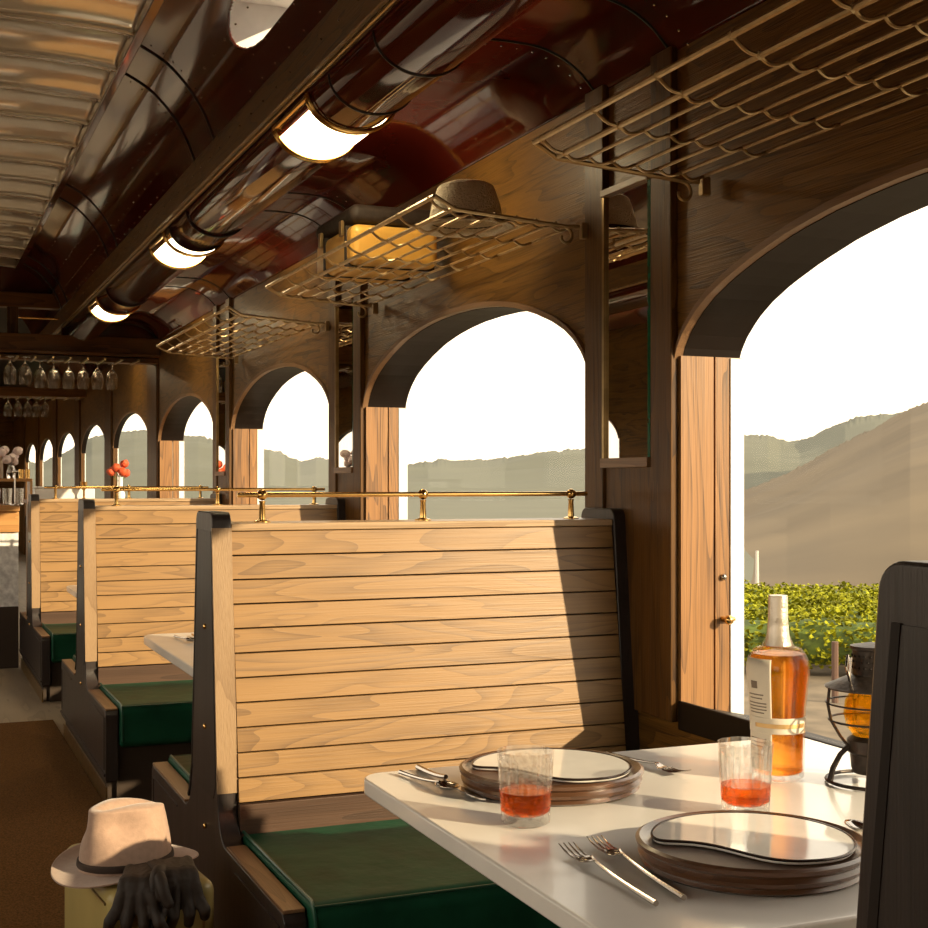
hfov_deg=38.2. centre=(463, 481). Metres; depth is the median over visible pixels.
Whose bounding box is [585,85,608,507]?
trim
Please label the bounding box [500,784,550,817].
drink
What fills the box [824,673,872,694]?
hood
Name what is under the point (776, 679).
bottle
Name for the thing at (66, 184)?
trim
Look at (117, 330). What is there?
trim
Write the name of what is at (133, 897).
glove
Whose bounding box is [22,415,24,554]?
trim
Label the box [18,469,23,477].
jar
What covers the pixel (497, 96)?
ceiling
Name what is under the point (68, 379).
wine glass
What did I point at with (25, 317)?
trim
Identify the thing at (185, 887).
glove
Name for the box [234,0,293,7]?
trim
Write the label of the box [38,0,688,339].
trim
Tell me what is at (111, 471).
flower vase
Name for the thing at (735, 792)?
drink
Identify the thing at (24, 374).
wine glass
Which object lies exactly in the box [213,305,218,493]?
trim
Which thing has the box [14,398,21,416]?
wine glass
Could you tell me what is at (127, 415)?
window
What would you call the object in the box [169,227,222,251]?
trim
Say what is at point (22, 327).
ceiling
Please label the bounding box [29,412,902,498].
hill
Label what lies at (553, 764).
dinner plate
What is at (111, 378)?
wine glass
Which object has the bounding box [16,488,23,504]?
tumbler
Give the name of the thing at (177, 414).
window
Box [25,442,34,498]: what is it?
window
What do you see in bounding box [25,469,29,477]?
jar
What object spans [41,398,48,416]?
wine glass
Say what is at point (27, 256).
trim
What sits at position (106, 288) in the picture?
trim
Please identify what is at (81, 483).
goblet
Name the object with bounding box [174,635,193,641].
spoon
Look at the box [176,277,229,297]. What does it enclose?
trim
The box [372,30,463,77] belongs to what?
trim
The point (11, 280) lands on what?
trim
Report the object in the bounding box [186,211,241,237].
trim
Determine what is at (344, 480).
trim
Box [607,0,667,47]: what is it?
trim
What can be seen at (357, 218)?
case
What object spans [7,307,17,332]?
trim
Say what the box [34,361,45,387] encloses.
wine glass
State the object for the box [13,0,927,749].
wall
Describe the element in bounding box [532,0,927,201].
luggage rack
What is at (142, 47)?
trim
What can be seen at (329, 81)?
trim
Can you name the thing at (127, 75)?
trim
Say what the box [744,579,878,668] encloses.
hedge
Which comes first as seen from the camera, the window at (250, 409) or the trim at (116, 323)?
the window at (250, 409)
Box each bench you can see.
[19,485,221,702]
[60,486,345,800]
[152,489,639,927]
[856,560,927,927]
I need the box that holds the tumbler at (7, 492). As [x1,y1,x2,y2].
[2,488,11,504]
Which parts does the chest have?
lid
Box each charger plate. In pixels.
[459,747,643,806]
[635,810,861,896]
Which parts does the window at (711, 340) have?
casing, sill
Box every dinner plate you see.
[471,748,631,782]
[650,812,856,864]
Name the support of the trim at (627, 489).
attached to the wall at (748, 202)
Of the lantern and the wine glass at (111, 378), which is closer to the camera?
the lantern
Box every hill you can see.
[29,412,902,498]
[744,402,927,590]
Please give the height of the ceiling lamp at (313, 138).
0.113 m
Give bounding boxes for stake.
[831,641,838,702]
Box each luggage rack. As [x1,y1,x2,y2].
[156,306,328,366]
[265,193,587,317]
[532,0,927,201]
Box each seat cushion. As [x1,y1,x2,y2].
[42,623,75,662]
[99,680,192,747]
[168,755,190,783]
[242,819,559,927]
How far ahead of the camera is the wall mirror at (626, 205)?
3.71 m
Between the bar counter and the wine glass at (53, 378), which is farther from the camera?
the wine glass at (53, 378)
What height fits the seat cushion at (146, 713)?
0.160 m
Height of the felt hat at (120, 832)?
0.148 m
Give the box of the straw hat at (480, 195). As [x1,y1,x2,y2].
[418,179,513,237]
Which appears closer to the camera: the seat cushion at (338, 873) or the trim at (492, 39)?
the seat cushion at (338, 873)
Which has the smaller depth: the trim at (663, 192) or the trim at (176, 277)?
the trim at (663, 192)
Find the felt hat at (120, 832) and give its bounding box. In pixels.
[51,798,198,888]
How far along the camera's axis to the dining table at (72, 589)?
7.12 m
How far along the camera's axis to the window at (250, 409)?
8.25 m
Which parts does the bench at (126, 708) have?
inset panel, panel, edge trim, rail post, kick rail, brass rail, rail, rail post, rail post, panel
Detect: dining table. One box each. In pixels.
[67,585,76,597]
[144,632,193,676]
[364,738,865,927]
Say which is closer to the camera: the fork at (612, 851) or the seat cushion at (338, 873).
the fork at (612, 851)
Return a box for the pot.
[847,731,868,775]
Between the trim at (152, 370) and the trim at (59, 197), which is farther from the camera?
the trim at (152, 370)
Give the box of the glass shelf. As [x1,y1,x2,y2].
[0,479,31,503]
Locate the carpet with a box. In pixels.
[0,720,102,927]
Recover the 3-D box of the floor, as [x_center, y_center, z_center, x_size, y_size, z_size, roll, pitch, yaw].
[-4.268,1.265,11.168,3.500,0.080,29.100,0,0,-23]
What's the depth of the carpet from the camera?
4.91 m
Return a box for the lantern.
[824,642,874,790]
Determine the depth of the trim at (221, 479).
8.46 m
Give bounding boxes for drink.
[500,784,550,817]
[721,779,770,806]
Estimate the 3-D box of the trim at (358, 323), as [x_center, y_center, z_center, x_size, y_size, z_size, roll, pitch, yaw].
[-0.464,-0.255,5.918,0.022,1.760,0.105,0,0,-23]
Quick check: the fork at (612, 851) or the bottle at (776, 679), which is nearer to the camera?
the fork at (612, 851)
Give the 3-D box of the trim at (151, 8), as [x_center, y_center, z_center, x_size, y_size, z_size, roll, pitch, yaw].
[-0.860,-1.661,4.137,0.040,0.048,13.500,0,0,-23]
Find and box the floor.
[0,551,65,734]
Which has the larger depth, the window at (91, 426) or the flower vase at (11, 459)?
the window at (91, 426)
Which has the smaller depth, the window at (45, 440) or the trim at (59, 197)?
the trim at (59, 197)
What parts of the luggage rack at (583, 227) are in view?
lip rail, lip rail, wall plate, wall plate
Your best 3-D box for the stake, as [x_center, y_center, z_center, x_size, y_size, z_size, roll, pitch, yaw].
[7.608,3.900,27.500,0.129,1.250,0.129,0,0,0]
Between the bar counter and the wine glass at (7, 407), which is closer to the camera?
the bar counter
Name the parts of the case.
case lid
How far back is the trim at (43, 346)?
10.39 m
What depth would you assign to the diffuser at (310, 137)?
4.36 m
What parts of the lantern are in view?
leg, bail handle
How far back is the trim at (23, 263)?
10.26 m
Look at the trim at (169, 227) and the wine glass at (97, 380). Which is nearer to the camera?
the trim at (169, 227)
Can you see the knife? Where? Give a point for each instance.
(418, 767)
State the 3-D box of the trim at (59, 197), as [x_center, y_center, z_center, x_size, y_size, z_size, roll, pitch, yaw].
[-2.244,-1.499,7.883,0.315,0.355,0.009,0,0,-23]
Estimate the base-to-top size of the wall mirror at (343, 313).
0.790 m
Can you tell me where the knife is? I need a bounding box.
[415,764,485,799]
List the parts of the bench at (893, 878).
inset panel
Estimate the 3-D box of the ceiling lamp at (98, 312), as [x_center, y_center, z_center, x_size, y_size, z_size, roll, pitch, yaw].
[-2.329,-1.142,8.941,0.303,0.113,0.436,0,0,-23]
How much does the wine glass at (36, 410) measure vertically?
0.205 m
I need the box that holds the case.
[316,204,436,283]
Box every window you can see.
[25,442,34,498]
[39,438,51,485]
[57,431,73,485]
[81,423,103,488]
[113,411,146,497]
[158,393,212,497]
[231,363,328,504]
[362,301,584,519]
[674,158,927,747]
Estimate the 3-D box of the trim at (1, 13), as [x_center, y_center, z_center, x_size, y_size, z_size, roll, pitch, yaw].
[-1.271,-1.668,3.966,0.903,0.038,13.520,0,0,-23]
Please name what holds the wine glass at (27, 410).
hanging from the hanger at (77, 394)
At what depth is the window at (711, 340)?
3.49 m
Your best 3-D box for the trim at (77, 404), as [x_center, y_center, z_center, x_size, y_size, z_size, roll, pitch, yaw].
[-4.501,0.045,15.620,0.022,2.360,0.440,0,0,-23]
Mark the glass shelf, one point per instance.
(29, 481)
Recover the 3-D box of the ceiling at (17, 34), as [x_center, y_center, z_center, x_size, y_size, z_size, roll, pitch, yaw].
[-1.358,-1.682,4.174,0.900,0.064,13.950,0,0,-23]
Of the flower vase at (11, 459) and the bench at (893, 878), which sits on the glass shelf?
the flower vase at (11, 459)
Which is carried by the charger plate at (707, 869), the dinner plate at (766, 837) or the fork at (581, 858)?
the dinner plate at (766, 837)
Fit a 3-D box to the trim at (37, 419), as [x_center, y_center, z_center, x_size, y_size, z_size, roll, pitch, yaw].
[-6.483,0.045,20.384,0.022,2.360,0.440,0,0,-23]
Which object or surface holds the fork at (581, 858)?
on the dining table at (524, 857)
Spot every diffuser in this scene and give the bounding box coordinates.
[92,305,126,320]
[155,243,214,266]
[281,111,385,158]
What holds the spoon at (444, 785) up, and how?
on the dining table at (524, 857)
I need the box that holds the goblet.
[80,482,86,498]
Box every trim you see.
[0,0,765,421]
[0,12,132,267]
[0,266,49,293]
[0,291,58,309]
[0,332,159,364]
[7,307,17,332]
[15,0,164,269]
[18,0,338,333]
[18,316,58,319]
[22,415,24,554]
[23,263,61,308]
[27,256,66,301]
[35,417,39,485]
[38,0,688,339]
[39,0,400,334]
[43,0,542,365]
[52,399,56,485]
[59,197,107,256]
[61,321,154,338]
[66,184,117,247]
[74,385,80,488]
[104,365,112,497]
[106,288,147,306]
[116,323,156,338]
[125,74,194,160]
[140,46,213,140]
[147,364,158,497]
[165,286,214,305]
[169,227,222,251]
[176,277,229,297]
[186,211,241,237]
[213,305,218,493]
[218,476,224,504]
[225,298,231,504]
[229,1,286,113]
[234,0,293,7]
[264,210,319,225]
[286,0,403,112]
[288,192,346,208]
[327,73,410,115]
[329,280,338,497]
[337,473,352,519]
[353,282,364,519]
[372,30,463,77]
[490,38,593,89]
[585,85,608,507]
[606,467,650,714]
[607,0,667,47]
[651,46,676,721]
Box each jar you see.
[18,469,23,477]
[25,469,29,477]
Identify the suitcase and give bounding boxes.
[65,843,213,927]
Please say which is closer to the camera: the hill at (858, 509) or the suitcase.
the suitcase
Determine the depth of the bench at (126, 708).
5.68 m
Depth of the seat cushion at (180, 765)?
3.99 m
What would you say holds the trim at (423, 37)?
attached to the wall
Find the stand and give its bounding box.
[10,471,19,504]
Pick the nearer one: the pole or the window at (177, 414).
the window at (177, 414)
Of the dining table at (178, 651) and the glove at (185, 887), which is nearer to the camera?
the glove at (185, 887)
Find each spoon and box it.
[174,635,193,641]
[398,770,459,790]
[844,819,862,831]
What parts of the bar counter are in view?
stone panel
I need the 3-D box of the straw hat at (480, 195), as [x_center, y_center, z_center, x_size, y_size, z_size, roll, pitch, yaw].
[0.006,-0.857,4.151,0.299,0.148,0.322,0,0,-40]
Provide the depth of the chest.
9.68 m
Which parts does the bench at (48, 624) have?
inset panel, panel, edge trim, rail post, kick rail, brass rail, rail, rail post, rail post, panel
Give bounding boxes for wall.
[0,398,12,503]
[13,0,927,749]
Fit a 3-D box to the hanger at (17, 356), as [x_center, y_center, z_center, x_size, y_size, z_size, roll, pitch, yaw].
[-3.753,-0.929,9.865,2.850,0.022,0.420,0,0,-23]
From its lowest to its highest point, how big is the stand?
0.226 m
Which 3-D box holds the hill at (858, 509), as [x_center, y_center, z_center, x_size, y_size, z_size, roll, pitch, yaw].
[152.852,-8.901,361.599,530.234,44.980,478.199,0,0,-23]
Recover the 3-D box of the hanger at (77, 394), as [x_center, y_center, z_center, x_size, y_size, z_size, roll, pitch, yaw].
[-5.601,-0.982,14.566,2.850,0.116,0.400,0,0,-23]
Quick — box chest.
[32,486,94,498]
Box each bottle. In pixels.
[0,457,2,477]
[746,594,807,775]
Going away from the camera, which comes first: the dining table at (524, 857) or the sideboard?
the dining table at (524, 857)
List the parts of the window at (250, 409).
casing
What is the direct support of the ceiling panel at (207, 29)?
attached to the wall at (748, 202)
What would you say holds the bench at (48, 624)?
on the floor
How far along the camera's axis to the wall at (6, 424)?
25.13 m
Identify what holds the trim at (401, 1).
attached to the wall at (748, 202)
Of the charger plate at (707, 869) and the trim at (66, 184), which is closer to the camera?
the charger plate at (707, 869)
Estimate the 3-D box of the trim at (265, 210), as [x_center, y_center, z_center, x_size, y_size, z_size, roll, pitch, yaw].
[-0.804,-1.185,6.197,0.442,0.130,0.009,0,0,-23]
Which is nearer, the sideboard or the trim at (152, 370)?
the sideboard
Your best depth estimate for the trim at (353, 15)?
4.70 m
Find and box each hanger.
[0,355,146,364]
[0,386,85,400]
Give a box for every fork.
[558,842,658,906]
[587,835,686,900]
[606,751,690,772]
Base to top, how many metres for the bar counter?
1.072 m
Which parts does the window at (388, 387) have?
casing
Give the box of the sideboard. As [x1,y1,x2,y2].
[24,499,27,610]
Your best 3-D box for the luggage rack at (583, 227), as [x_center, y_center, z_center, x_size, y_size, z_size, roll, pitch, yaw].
[-0.227,-0.748,4.698,0.489,0.118,1.910,0,0,-23]
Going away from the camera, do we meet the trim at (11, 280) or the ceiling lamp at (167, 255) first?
the ceiling lamp at (167, 255)
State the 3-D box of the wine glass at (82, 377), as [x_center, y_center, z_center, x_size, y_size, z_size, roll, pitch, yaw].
[-2.950,-0.823,10.383,0.094,0.205,0.094,0,0,-23]
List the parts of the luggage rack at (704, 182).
lip rail, wall plate, lip rail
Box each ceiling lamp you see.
[87,297,140,322]
[148,231,224,269]
[271,92,395,162]
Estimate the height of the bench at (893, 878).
1.222 m
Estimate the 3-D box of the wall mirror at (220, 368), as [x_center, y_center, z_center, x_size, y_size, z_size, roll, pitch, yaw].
[-1.532,-0.435,8.472,0.028,0.790,0.262,0,0,-23]
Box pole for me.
[755,551,758,584]
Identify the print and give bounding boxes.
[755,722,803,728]
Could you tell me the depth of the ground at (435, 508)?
226.46 m
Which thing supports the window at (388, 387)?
in the wall at (748, 202)
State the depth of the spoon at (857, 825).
2.18 m
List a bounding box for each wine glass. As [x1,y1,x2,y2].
[3,356,16,384]
[4,401,11,415]
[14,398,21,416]
[18,357,31,384]
[23,398,31,416]
[32,398,40,416]
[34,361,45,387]
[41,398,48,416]
[47,361,59,388]
[62,362,74,388]
[77,362,88,388]
[91,363,103,389]
[106,363,117,389]
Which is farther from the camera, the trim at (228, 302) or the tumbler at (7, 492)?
the tumbler at (7, 492)
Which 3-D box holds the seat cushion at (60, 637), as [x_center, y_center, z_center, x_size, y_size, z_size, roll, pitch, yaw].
[-1.902,0.920,7.887,1.061,0.160,0.615,0,0,-23]
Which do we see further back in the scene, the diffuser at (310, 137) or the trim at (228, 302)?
the trim at (228, 302)
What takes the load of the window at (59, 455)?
in the wall at (748, 202)
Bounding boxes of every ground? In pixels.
[264,499,836,591]
[744,661,870,740]
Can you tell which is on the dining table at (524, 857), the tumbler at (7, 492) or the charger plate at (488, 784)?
the charger plate at (488, 784)
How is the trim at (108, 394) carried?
attached to the wall at (748, 202)
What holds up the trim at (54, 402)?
attached to the wall at (748, 202)
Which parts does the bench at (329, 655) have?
inset panel, edge trim, panel, rail post, kick rail, brass rail, rail, rail post, rail post, panel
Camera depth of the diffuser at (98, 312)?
8.94 m
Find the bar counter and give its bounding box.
[0,504,19,668]
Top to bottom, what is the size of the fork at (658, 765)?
0.015 m
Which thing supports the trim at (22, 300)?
attached to the wall at (748, 202)
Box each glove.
[103,863,173,927]
[145,855,210,927]
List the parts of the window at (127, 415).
casing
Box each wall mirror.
[215,350,224,475]
[334,296,352,472]
[600,175,650,467]
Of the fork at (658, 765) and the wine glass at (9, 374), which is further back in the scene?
the wine glass at (9, 374)
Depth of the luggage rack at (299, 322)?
6.86 m
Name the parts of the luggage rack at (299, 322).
lip rail, lip rail, wall plate, wall plate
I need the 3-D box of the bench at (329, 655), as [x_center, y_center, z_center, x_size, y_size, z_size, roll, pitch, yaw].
[-0.120,0.622,3.595,1.173,1.206,1.611,0,0,-23]
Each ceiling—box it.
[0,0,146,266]
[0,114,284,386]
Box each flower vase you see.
[0,446,22,477]
[106,460,129,497]
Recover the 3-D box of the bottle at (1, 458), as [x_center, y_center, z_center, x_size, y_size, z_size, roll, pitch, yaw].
[-3.123,-0.137,8.990,0.064,0.226,0.064,0,0,-23]
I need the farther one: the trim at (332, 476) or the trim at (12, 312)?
the trim at (12, 312)
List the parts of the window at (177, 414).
casing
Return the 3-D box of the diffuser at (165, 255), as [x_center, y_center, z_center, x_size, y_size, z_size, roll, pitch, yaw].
[-1.377,-1.134,6.662,0.257,0.077,0.370,0,0,-23]

